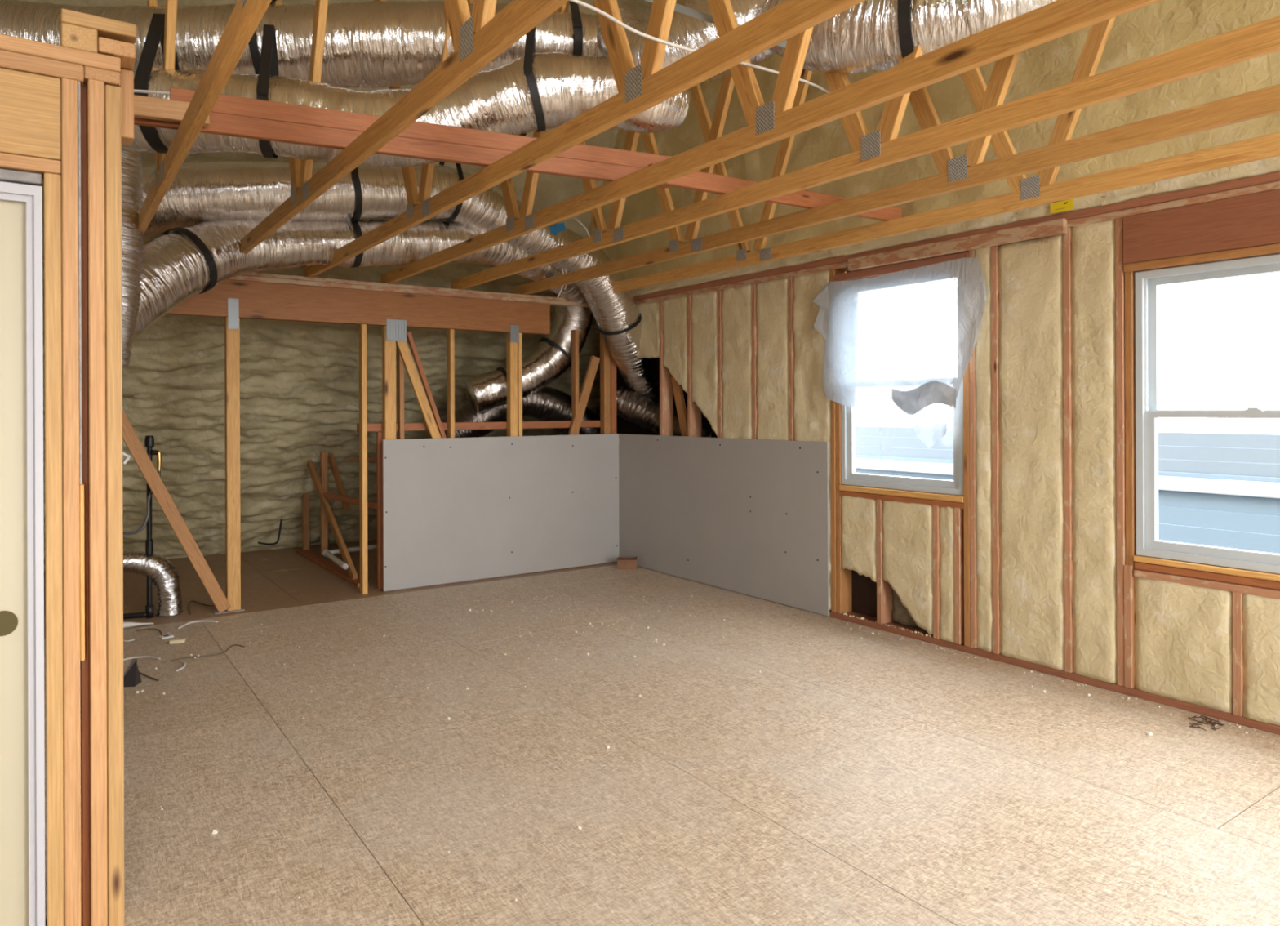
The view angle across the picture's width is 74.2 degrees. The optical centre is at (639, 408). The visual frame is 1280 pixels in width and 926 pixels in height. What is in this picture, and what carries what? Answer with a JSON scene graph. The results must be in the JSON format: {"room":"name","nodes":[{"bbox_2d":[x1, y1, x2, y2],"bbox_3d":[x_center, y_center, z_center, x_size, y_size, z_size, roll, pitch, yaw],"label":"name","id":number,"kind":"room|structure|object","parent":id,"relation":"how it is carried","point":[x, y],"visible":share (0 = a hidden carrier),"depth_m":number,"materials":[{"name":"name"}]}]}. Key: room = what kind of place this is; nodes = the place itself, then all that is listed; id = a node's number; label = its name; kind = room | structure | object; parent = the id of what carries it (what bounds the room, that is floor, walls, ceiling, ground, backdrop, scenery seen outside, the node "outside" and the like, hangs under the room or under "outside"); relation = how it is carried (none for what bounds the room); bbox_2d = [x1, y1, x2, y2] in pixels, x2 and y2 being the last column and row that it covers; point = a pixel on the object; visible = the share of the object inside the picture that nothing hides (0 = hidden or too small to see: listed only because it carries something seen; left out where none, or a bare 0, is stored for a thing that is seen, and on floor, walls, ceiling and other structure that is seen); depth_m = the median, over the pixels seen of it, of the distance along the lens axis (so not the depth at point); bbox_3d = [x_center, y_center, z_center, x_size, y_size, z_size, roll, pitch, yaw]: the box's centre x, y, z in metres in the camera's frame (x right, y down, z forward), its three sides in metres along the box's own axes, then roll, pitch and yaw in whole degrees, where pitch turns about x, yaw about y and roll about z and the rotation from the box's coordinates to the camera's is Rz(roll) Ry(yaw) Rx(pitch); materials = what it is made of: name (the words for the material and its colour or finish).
{"room":"unfinished attic room","nodes":[
{"label":"unfinished attic room","id":0,"kind":"room"},
{"bbox_2d":[0,8,136,925],"bbox_3d":[-2.805,0.189,1.578,3.215,2.575,0.194,0,0,-35],"label":"framing","id":1,"kind":"structure","parent":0,"point":[92,64],"depth_m":2.35,"materials":[{"name":"brown wood"}]},
{"bbox_2d":[0,181,44,925],"bbox_3d":[-2.033,0.437,2.070,0.942,2.072,0.116,0,0,-35],"label":"door","id":2,"kind":"structure","parent":1,"relation":"in","point":[22,727],"depth_m":2.29,"materials":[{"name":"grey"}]},
{"bbox_2d":[42,254,616,613],"bbox_3d":[-2.559,0.235,6.514,5.680,2.480,0.168,0,0,-35],"label":"framing","id":3,"kind":"structure","parent":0,"point":[396,308],"depth_m":6.77,"materials":[{"name":"wood"}]},
{"bbox_2d":[122,452,130,464],"bbox_3d":[-3.444,0.329,5.645,0.081,0.089,0.040,0,0,-35],"label":"clip","id":4,"kind":"object","parent":3,"relation":"attached to","point":[128,456],"visible":0.57,"depth_m":5.64,"materials":[{"name":"white plastic"}]},
{"bbox_2d":[138,0,271,235],"bbox_3d":[-0.830,-2.267,1.946,0.043,2.508,9.730,0,0,-35],"label":"roof truss","id":5,"kind":"object","parent":3,"relation":"on","point":[246,16],"visible":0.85,"depth_m":2.95,"materials":[{"name":"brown wood"}]},
{"bbox_2d":[133,13,179,153],"bbox_3d":[-2.122,-1.443,3.763,0.069,0.608,0.374,0,0,-3],"label":"strap","id":6,"kind":"object","parent":5,"relation":"hanging from","point":[155,34],"visible":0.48,"depth_m":3.67,"materials":[{"name":"black"}]},
{"bbox_2d":[133,94,209,126],"bbox_3d":[-1.854,-1.147,3.248,0.360,0.075,0.038,0,0,-25],"label":"board","id":7,"kind":"object","parent":5,"relation":"on","point":[144,107],"visible":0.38,"depth_m":3.24,"materials":[{"name":"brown wood"}]},
{"bbox_2d":[133,88,169,94],"bbox_3d":[-1.175,-1.253,3.805,1.935,0.043,0.067,0,0,-29],"label":"cable","id":8,"kind":"object","parent":7,"relation":"on","point":[135,90],"visible":0.12,"depth_m":3.38,"materials":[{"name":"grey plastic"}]},
{"bbox_2d":[121,52,689,167],"bbox_3d":[-1.101,-1.427,3.974,2.706,0.587,0.452,0,0,-10],"label":"duct","id":9,"kind":"object","parent":5,"relation":"on","point":[497,100],"visible":0.51,"depth_m":3.94,"materials":[{"name":"silver metal"}]},
{"bbox_2d":[256,24,279,158],"bbox_3d":[-1.677,-1.433,3.830,0.053,0.591,0.374,0,0,-14],"label":"strap","id":10,"kind":"object","parent":9,"relation":"attached to","point":[268,64],"visible":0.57,"depth_m":3.75,"materials":[{"name":"black"}]},
{"bbox_2d":[523,26,546,132],"bbox_3d":[-0.509,-1.616,4.114,0.101,0.536,0.364,0,0,-6],"label":"strap","id":11,"kind":"object","parent":9,"relation":"attached to","point":[530,46],"visible":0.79,"depth_m":3.98,"materials":[{"name":"black"}]},
{"bbox_2d":[240,0,568,253],"bbox_3d":[-0.331,-2.269,2.296,0.043,2.508,9.730,0,0,-35],"label":"roof truss","id":12,"kind":"object","parent":3,"relation":"on","point":[477,39],"visible":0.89,"depth_m":2.86,"materials":[{"name":"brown wood"}]},
{"bbox_2d":[382,433,619,591],"bbox_3d":[-1.130,0.856,7.438,2.268,1.217,0.014,0,0,-35],"label":"sheet","id":13,"kind":"object","parent":3,"relation":"attached to","point":[455,509],"visible":0.97,"depth_m":7.34,"materials":[{"name":"paper"}]},
{"bbox_2d":[302,0,865,276],"bbox_3d":[0.168,-2.271,2.645,0.043,2.508,9.730,0,0,-35],"label":"roof truss","id":14,"kind":"object","parent":3,"relation":"on","point":[643,86],"visible":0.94,"depth_m":2.95,"materials":[{"name":"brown wood"}]},
{"bbox_2d":[0,0,602,93],"bbox_3d":[-1.727,-1.851,4.380,3.518,0.566,0.507,0,0,-10],"label":"duct","id":15,"kind":"object","parent":14,"relation":"attached to","point":[380,43],"visible":0.4,"depth_m":4.20,"materials":[{"name":"silver metal"}]},
{"bbox_2d":[248,1,272,74],"bbox_3d":[-1.905,-1.922,4.307,0.060,0.612,0.450,0,0,-9],"label":"strap","id":16,"kind":"object","parent":15,"relation":"attached to","point":[253,45],"visible":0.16,"depth_m":4.12,"materials":[{"name":"black"}]},
{"bbox_2d":[133,111,669,188],"bbox_3d":[-0.950,-1.143,3.744,2.416,0.078,0.038,0,0,-25],"label":"board","id":17,"kind":"object","parent":14,"relation":"on","point":[223,124],"visible":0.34,"depth_m":3.67,"materials":[{"name":"red wood"}]},
{"bbox_2d":[169,87,671,168],"bbox_3d":[-0.811,-1.223,3.822,2.296,0.078,0.038,0,0,-25],"label":"board","id":18,"kind":"object","parent":17,"relation":"on","point":[228,104],"visible":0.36,"depth_m":3.71,"materials":[{"name":"red wood"}]},
{"bbox_2d":[380,0,1159,283],"bbox_3d":[0.667,-2.273,2.995,0.043,2.508,9.730,0,0,-35],"label":"roof truss","id":19,"kind":"object","parent":3,"relation":"on","point":[774,121],"visible":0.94,"depth_m":3.15,"materials":[{"name":"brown wood"}]},
{"bbox_2d":[568,0,582,55],"bbox_3d":[-0.388,-2.034,4.598,0.054,0.601,0.426,0,0,-20],"label":"strap","id":20,"kind":"object","parent":19,"relation":"hanging from","point":[578,28],"visible":0.26,"depth_m":4.41,"materials":[{"name":"black"}]},
{"bbox_2d":[568,0,830,93],"bbox_3d":[0.386,-1.304,3.182,0.219,0.270,1.724,0,0,43],"label":"cable","id":21,"kind":"object","parent":19,"relation":"hanging from","point":[580,2],"visible":0.62,"depth_m":2.71,"materials":[{"name":"grey plastic"}]},
{"bbox_2d":[643,0,808,48],"bbox_3d":[0.341,-1.611,3.540,0.711,0.337,0.036,0,0,11],"label":"strip","id":22,"kind":"object","parent":19,"relation":"attached to","point":[679,8],"visible":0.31,"depth_m":3.56,"materials":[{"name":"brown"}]},
{"bbox_2d":[450,15,1279,288],"bbox_3d":[1.167,-2.275,3.345,0.043,2.508,9.730,0,0,-35],"label":"roof truss","id":23,"kind":"object","parent":3,"relation":"on","point":[881,148],"visible":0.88,"depth_m":3.45,"materials":[{"name":"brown wood"}]},
{"bbox_2d":[549,222,565,235],"bbox_3d":[-0.595,-1.295,6.118,0.120,0.093,0.012,0,0,-6],"label":"tag","id":24,"kind":"object","parent":23,"relation":"attached to","point":[555,228],"visible":1,"depth_m":6.11,"materials":[{"name":"blue plastic"}]},
{"bbox_2d":[568,217,590,243],"bbox_3d":[-0.436,-1.218,5.934,0.180,0.219,0.073,0,0,27],"label":"cable","id":25,"kind":"object","parent":23,"relation":"hanging from","point":[584,227],"visible":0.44,"depth_m":5.90,"materials":[{"name":"grey plastic"}]},
{"bbox_2d":[596,0,776,87],"bbox_3d":[0.330,-1.826,4.053,1.136,0.616,0.438,0,0,10],"label":"duct","id":26,"kind":"object","parent":23,"relation":"attached to","point":[686,31],"visible":0.31,"depth_m":3.88,"materials":[{"name":"silver metal"}]},
{"bbox_2d":[762,0,1057,75],"bbox_3d":[1.179,-1.673,3.544,1.380,0.540,0.477,0,0,25],"label":"duct","id":27,"kind":"object","parent":23,"relation":"attached to","point":[863,37],"visible":0.57,"depth_m":3.43,"materials":[{"name":"silver metal"}]},
{"bbox_2d":[897,0,914,57],"bbox_3d":[1.154,-1.599,3.516,0.075,0.404,0.402,0,0,33],"label":"strap","id":28,"kind":"object","parent":27,"relation":"attached to","point":[904,33],"visible":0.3,"depth_m":3.37,"materials":[{"name":"black"}]},
{"bbox_2d":[515,52,1279,294],"bbox_3d":[1.666,-2.277,3.695,0.043,2.508,9.730,0,0,-35],"label":"roof truss","id":29,"kind":"object","parent":3,"relation":"on","point":[969,170],"visible":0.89,"depth_m":3.97,"materials":[{"name":"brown wood"}]},
{"bbox_2d":[61,218,592,413],"bbox_3d":[-1.823,-0.723,6.439,1.088,1.542,4.430,0,0,31],"label":"duct","id":30,"kind":"object","parent":29,"relation":"on","point":[175,269],"visible":0.53,"depth_m":5.90,"materials":[{"name":"silver metal"}]},
{"bbox_2d":[121,150,143,366],"bbox_3d":[-2.966,-0.980,4.764,0.332,1.496,0.339,0,0,-35],"label":"duct","id":31,"kind":"object","parent":30,"relation":"attached to","point":[132,196],"visible":0.27,"depth_m":4.71,"materials":[{"name":"silver metal"}]},
{"bbox_2d":[160,226,217,293],"bbox_3d":[-2.862,-0.932,5.362,0.425,0.396,0.251,0,0,28],"label":"strap","id":32,"kind":"object","parent":30,"relation":"attached to","point":[202,246],"visible":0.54,"depth_m":5.26,"materials":[{"name":"black"}]},
{"bbox_2d":[348,220,363,267],"bbox_3d":[-2.090,-1.193,6.130,0.090,0.350,0.359,0,0,-35],"label":"strap","id":33,"kind":"object","parent":30,"relation":"attached to","point":[356,225],"visible":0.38,"depth_m":6.02,"materials":[{"name":"black"}]},
{"bbox_2d":[142,160,676,435],"bbox_3d":[-1.299,-0.728,6.885,5.184,2.204,0.843,0,0,-43],"label":"duct","id":34,"kind":"object","parent":30,"relation":"on","point":[201,192],"visible":0.53,"depth_m":5.96,"materials":[{"name":"silver metal"}]},
{"bbox_2d":[351,166,362,221],"bbox_3d":[-2.054,-1.727,6.026,0.093,0.801,0.436,0,0,-32],"label":"strap","id":35,"kind":"object","parent":34,"relation":"attached to","point":[358,197],"visible":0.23,"depth_m":5.86,"materials":[{"name":"black"}]},
{"bbox_2d":[439,161,463,222],"bbox_3d":[-1.458,-1.774,6.447,0.050,0.711,0.426,0,0,-41],"label":"strap","id":36,"kind":"object","parent":34,"relation":"attached to","point":[459,206],"visible":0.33,"depth_m":6.34,"materials":[{"name":"black"}]},
{"bbox_2d":[557,269,566,297],"bbox_3d":[-0.659,-1.073,7.261,0.089,0.257,0.065,0,0,-35],"label":"cable","id":37,"kind":"object","parent":34,"relation":"attached to","point":[562,269],"visible":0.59,"depth_m":7.25,"materials":[{"name":"grey plastic"}]},
{"bbox_2d":[597,313,641,335],"bbox_3d":[-0.190,-0.799,7.822,0.369,0.274,0.407,0,0,-35],"label":"strap","id":38,"kind":"object","parent":34,"relation":"attached to","point":[638,321],"visible":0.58,"depth_m":7.67,"materials":[{"name":"black"}]},
{"bbox_2d":[616,386,717,437],"bbox_3d":[0.238,0.142,8.117,1.083,0.710,0.342,0,0,21],"label":"duct","id":39,"kind":"object","parent":34,"relation":"attached to","point":[641,411],"visible":0.57,"depth_m":8.08,"materials":[{"name":"silver metal"}]},
{"bbox_2d":[440,386,619,444],"bbox_3d":[-1.032,0.140,8.262,1.836,0.802,0.408,0,0,-28],"label":"duct","id":40,"kind":"object","parent":30,"relation":"attached to","point":[548,403],"visible":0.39,"depth_m":8.11,"materials":[{"name":"silver metal"}]},
{"bbox_2d":[496,366,506,378],"bbox_3d":[-1.245,-0.213,7.843,0.149,0.343,0.354,0,0,-24],"label":"strap","id":41,"kind":"object","parent":40,"relation":"attached to","point":[501,368],"visible":0.2,"depth_m":7.72,"materials":[{"name":"black"}]},
{"bbox_2d":[538,337,571,366],"bbox_3d":[-0.799,-0.535,8.067,0.322,0.273,0.390,0,0,-35],"label":"strap","id":42,"kind":"object","parent":30,"relation":"attached to","point":[547,340],"visible":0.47,"depth_m":7.90,"materials":[{"name":"black"}]},
{"bbox_2d":[648,163,901,221],"bbox_3d":[0.804,-1.156,4.619,1.779,0.089,0.040,0,0,-32],"label":"board","id":43,"kind":"object","parent":29,"relation":"on","point":[696,180],"visible":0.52,"depth_m":4.55,"materials":[{"name":"red wood"}]},
{"bbox_2d":[613,17,1279,293],"bbox_3d":[2.165,-2.279,4.044,0.043,2.508,9.730,0,0,-35],"label":"roof truss","id":44,"kind":"object","parent":3,"relation":"on","point":[1040,189],"visible":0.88,"depth_m":4.42,"materials":[{"name":"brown wood"}]},
{"bbox_2d":[20,0,652,570],"bbox_3d":[-0.944,-1.026,3.347,8.400,5.197,12.661,0,0,-35],"label":"wall","id":45,"kind":"structure","parent":0,"point":[300,380],"depth_m":8.04,"materials":[{"name":"plastic"}]},
{"bbox_2d":[297,431,382,589],"bbox_3d":[-2.530,0.836,7.974,0.819,1.281,2.270,0,0,-35],"label":"wall","id":46,"kind":"structure","parent":0,"point":[326,515],"depth_m":7.84,"materials":[{"name":"red wood"}]},
{"bbox_2d":[322,544,377,568],"bbox_3d":[-2.748,1.356,7.763,0.426,0.068,1.079,0,0,-4],"label":"pvc pipe","id":47,"kind":"object","parent":46,"relation":"attached to","point":[330,553],"visible":0.92,"depth_m":7.91,"materials":[{"name":"white plastic"}]},
{"bbox_2d":[44,539,1279,925],"bbox_3d":[-1.232,1.495,3.162,7.600,0.050,12.600,0,0,-35],"label":"floor","id":48,"kind":"structure","parent":0,"point":[1187,833],"depth_m":3.39,"materials":[{"name":"brown wood"}]},
{"bbox_2d":[123,658,142,686],"bbox_3d":[-2.730,1.409,4.526,0.090,0.135,0.080,0,0,-6],"label":"wedge","id":49,"kind":"object","parent":48,"relation":"on","point":[131,677],"visible":0.93,"depth_m":4.52,"materials":[{"name":"grey plastic"}]},
{"bbox_2d":[123,621,153,627],"bbox_3d":[-3.407,1.457,5.721,0.213,0.044,0.044,0,0,-25],"label":"caulk nozzle","id":50,"kind":"object","parent":48,"relation":"on","point":[126,624],"visible":0.8,"depth_m":5.70,"materials":[{"name":"white plastic"}]},
{"bbox_2d":[122,435,161,618],"bbox_3d":[-3.683,0.835,5.865,0.647,1.280,0.111,0,0,-22],"label":"gas pipe","id":51,"kind":"object","parent":48,"relation":"on","point":[149,440],"visible":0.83,"depth_m":5.96,"materials":[{"name":"black metal"}]},
{"bbox_2d":[123,655,160,660],"bbox_3d":[-2.936,1.472,4.986,0.228,0.008,0.071,0,0,-11],"label":"wire offcut","id":52,"kind":"object","parent":48,"relation":"on","point":[159,658],"visible":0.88,"depth_m":5.00,"materials":[{"name":"grey plastic"}]},
{"bbox_2d":[138,671,159,680],"bbox_3d":[-2.736,1.471,4.677,0.327,0.007,0.014,0,0,38],"label":"wire offcut","id":53,"kind":"object","parent":48,"relation":"on","point":[140,673],"visible":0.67,"depth_m":4.63,"materials":[{"name":"brown"}]},
{"bbox_2d":[135,628,163,635],"bbox_3d":[-3.209,1.473,5.597,0.260,0.007,0.082,0,0,24],"label":"wire offcut","id":54,"kind":"object","parent":48,"relation":"on","point":[142,628],"visible":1,"depth_m":5.63,"materials":[{"name":"brown"}]},
{"bbox_2d":[123,549,182,616],"bbox_3d":[-3.540,1.220,5.982,0.550,0.500,0.195,0,0,-28],"label":"duct","id":55,"kind":"object","parent":48,"relation":"on","point":[164,575],"visible":0.69,"depth_m":5.99,"materials":[{"name":"metal"}]},
{"bbox_2d":[159,634,173,639],"bbox_3d":[-3.049,1.470,5.451,0.055,0.014,0.070,0,0,38],"label":"clip","id":56,"kind":"object","parent":48,"relation":"on","point":[167,636],"visible":1,"depth_m":5.44,"materials":[{"name":"white plastic"}]},
{"bbox_2d":[168,637,186,644],"bbox_3d":[-2.914,1.466,5.337,0.085,0.022,0.050,0,0,-18],"label":"scrap","id":57,"kind":"object","parent":48,"relation":"on","point":[180,640],"visible":1,"depth_m":5.32,"materials":[{"name":"beige wood"}]},
{"bbox_2d":[175,660,186,671],"bbox_3d":[-2.623,1.470,4.842,0.045,0.009,0.205,0,0,-24],"label":"wire offcut","id":58,"kind":"object","parent":48,"relation":"on","point":[182,661],"visible":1,"depth_m":4.83,"materials":[{"name":"grey plastic"}]},
{"bbox_2d":[177,619,217,628],"bbox_3d":[-3.037,1.470,5.788,0.254,0.010,0.122,0,0,-43],"label":"wire offcut","id":59,"kind":"object","parent":48,"relation":"on","point":[204,620],"visible":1,"depth_m":5.83,"materials":[{"name":"grey plastic"}]},
{"bbox_2d":[187,600,214,614],"bbox_3d":[-3.273,1.473,6.295,0.191,0.007,0.481,0,0,-35],"label":"wire offcut","id":60,"kind":"object","parent":48,"relation":"on","point":[192,600],"visible":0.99,"depth_m":6.34,"materials":[{"name":"brown plastic"}]},
{"bbox_2d":[169,644,244,661],"bbox_3d":[-2.579,1.471,5.075,0.115,0.006,0.410,0,0,32],"label":"wire offcut","id":61,"kind":"object","parent":48,"relation":"on","point":[233,644],"visible":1,"depth_m":5.03,"materials":[{"name":"brown"}]},
{"bbox_2d":[257,518,282,545],"bbox_3d":[-3.619,1.216,8.279,0.038,0.251,0.265,0,0,32],"label":"cable","id":62,"kind":"object","parent":48,"relation":"on","point":[281,519],"visible":1,"depth_m":8.36,"materials":[{"name":"black plastic"}]},
{"bbox_2d":[617,555,636,568],"bbox_3d":[-0.117,1.415,7.758,0.176,0.102,0.111,0,0,1],"label":"wood block","id":63,"kind":"object","parent":48,"relation":"on","point":[623,562],"visible":1,"depth_m":7.70,"materials":[{"name":"brown wood"}]},
{"bbox_2d":[135,573,1264,900],"bbox_3d":[-0.279,1.462,4.577,4.174,0.024,5.213,0,0,-35],"label":"crumbs","id":64,"kind":"object","parent":48,"relation":"on","point":[1149,733],"visible":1,"depth_m":4.45,"materials":[{"name":"beige"}]},
{"bbox_2d":[1188,714,1224,730],"bbox_3d":[2.594,1.449,3.901,0.203,0.005,0.146,0,0,-35],"label":"wood shavings","id":65,"kind":"object","parent":48,"relation":"on","point":[1211,722],"visible":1,"depth_m":3.90,"materials":[{"name":"brown wood"}]},
{"bbox_2d":[586,0,1279,734],"bbox_3d":[2.130,0.433,5.580,0.991,8.048,12.700,0,0,-35],"label":"wall","id":66,"kind":"structure","parent":0,"point":[1037,566],"depth_m":4.71,"materials":[{"name":"plastic"}]},
{"bbox_2d":[618,433,829,616],"bbox_3d":[0.563,0.850,7.007,0.014,1.217,2.635,0,0,-35],"label":"sheet","id":67,"kind":"object","parent":66,"relation":"attached to","point":[748,517],"visible":0.98,"depth_m":6.74,"materials":[{"name":"paper"}]},
{"bbox_2d":[812,257,987,448],"bbox_3d":[1.583,-0.321,5.404,0.090,1.135,1.340,0,0,-35],"label":"plastic sheet","id":68,"kind":"object","parent":66,"relation":"attached to","point":[901,343],"visible":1,"depth_m":5.29,"materials":[{"name":"plastic"}]},
{"bbox_2d":[840,276,963,495],"bbox_3d":[1.705,-0.174,5.495,0.100,1.395,0.955,0,0,-35],"label":"window","id":69,"kind":"structure","parent":66,"relation":"in","point":[849,476],"depth_m":5.46,"materials":[{"name":"grey plastic"}]},
{"bbox_2d":[1050,199,1073,213],"bbox_3d":[2.260,-1.086,4.540,0.002,0.064,0.124,0,0,-35],"label":"sticker","id":70,"kind":"object","parent":66,"relation":"attached to","point":[1066,205],"visible":0.98,"depth_m":4.54,"materials":[{"name":"yellow paper"}]},
{"bbox_2d":[1135,253,1279,573],"bbox_3d":[2.830,0.026,3.890,0.100,1.424,1.005,0,0,-35],"label":"window","id":71,"kind":"structure","parent":66,"relation":"in","point":[1148,283],"depth_m":4.22,"materials":[{"name":"grey plastic"}]},
{"label":"outside","id":72,"kind":"structure","parent":0,"visible":0},
{"label":"ground","id":73,"kind":"structure","parent":72,"visible":0},
{"bbox_2d":[855,422,1279,554],"bbox_3d":[6.732,2.343,10.813,4.580,4.201,18.000,0,0,-35],"label":"house","id":74,"kind":"structure","parent":73,"relation":"on","point":[1219,486],"depth_m":8.53,"materials":[{"name":"blue"}]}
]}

